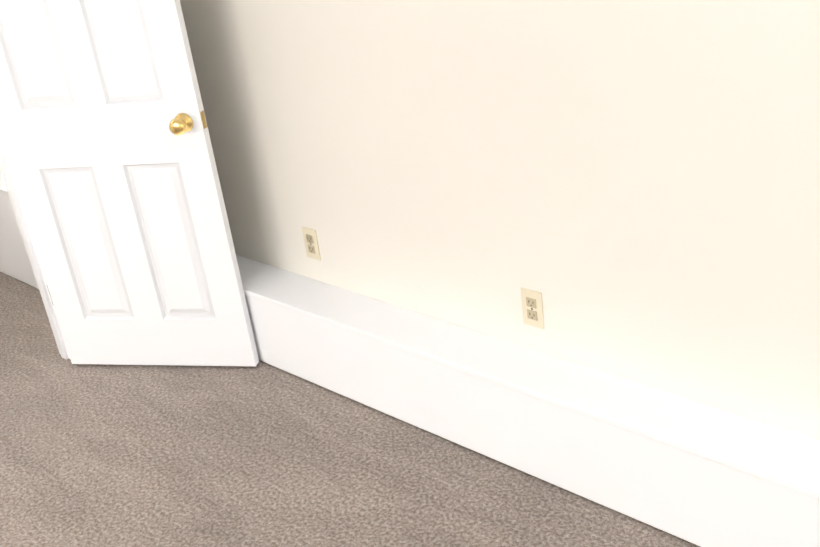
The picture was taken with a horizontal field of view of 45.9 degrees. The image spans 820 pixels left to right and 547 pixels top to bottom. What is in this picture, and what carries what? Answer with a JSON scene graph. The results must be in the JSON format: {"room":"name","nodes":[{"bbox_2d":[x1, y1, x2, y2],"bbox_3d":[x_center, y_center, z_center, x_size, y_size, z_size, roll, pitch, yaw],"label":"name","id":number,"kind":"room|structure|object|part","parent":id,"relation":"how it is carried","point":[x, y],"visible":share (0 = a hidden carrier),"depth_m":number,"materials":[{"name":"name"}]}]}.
{"room":"empty room","nodes":[
{"label":"empty room","id":0,"kind":"room"},
{"bbox_2d":[0,272,699,546],"bbox_3d":[-1.825,1.391,1.782,5.826,0.100,5.372,16,34,41],"label":"floor","id":1,"kind":"structure","parent":0,"point":[261,454],"depth_m":2.96,"materials":[{"name":"carpet"}]},
{"bbox_2d":[180,0,819,439],"bbox_3d":[0.407,-0.539,2.373,4.146,2.315,0.120,16,34,41],"label":"wall","id":2,"kind":"structure","parent":0,"point":[628,188],"depth_m":2.50,"materials":[{"name":"beige paint"}]},
{"bbox_2d":[302,227,320,260],"bbox_3d":[-0.341,-0.102,3.345,0.070,0.114,0.008,16,34,41],"label":"electrical outlet","id":3,"kind":"object","parent":2,"relation":"attached to","point":[311,243],"visible":1,"depth_m":3.34,"materials":[{"name":"beige plastic"}]},
{"bbox_2d":[236,255,819,546],"bbox_3d":[0.318,0.388,2.800,3.600,0.297,0.184,16,34,41],"label":"wall ledge","id":4,"kind":"structure","parent":2,"relation":"attached to","point":[700,474],"depth_m":2.63,"materials":[{"name":"white paint"}]},
{"bbox_2d":[521,287,544,328],"bbox_3d":[0.345,0.099,2.733,0.070,0.114,0.008,16,34,41],"label":"electrical outlet","id":5,"kind":"object","parent":2,"relation":"attached to","point":[532,307],"visible":1,"depth_m":2.73,"materials":[{"name":"beige plastic"}]},
{"bbox_3d":[-2.756,0.508,2.259,0.120,3.315,5.102,16,34,41],"label":"wall","id":6,"kind":"structure","parent":0,"visible":0},
{"bbox_2d":[0,138,69,358],"bbox_3d":[-1.724,-0.473,3.087,0.138,2.122,0.932,16,34,41],"label":"door frame","id":7,"kind":"structure","parent":6,"relation":"attached to","point":[30,248],"depth_m":3.59,"materials":[{"name":"white paint"}]},
{"bbox_2d":[0,0,258,365],"bbox_3d":[-1.046,-0.578,3.193,0.762,2.030,0.163,-1,26,15],"label":"door","id":8,"kind":"structure","parent":6,"relation":"in","point":[105,139],"depth_m":3.30,"materials":[{"name":"white paint"}]},
{"bbox_3d":[-0.712,-0.497,3.147,0.094,0.064,0.163,-1,26,15],"label":"knob","id":9,"kind":"part","parent":8,"relation":"part of","materials":[{"name":"gold metal"}]},
{"bbox_3d":[-1.709,-1.139,4.273,1.666,2.315,0.120,16,34,41],"label":"wall","id":10,"kind":"structure","parent":0,"visible":0},
{"bbox_2d":[0,169,38,288],"bbox_3d":[-1.700,-0.226,4.482,1.542,0.483,0.315,16,34,41],"label":"trim","id":11,"kind":"structure","parent":10,"relation":"attached to","point":[15,261],"depth_m":4.41,"materials":[{"name":"white paint"}]}
]}

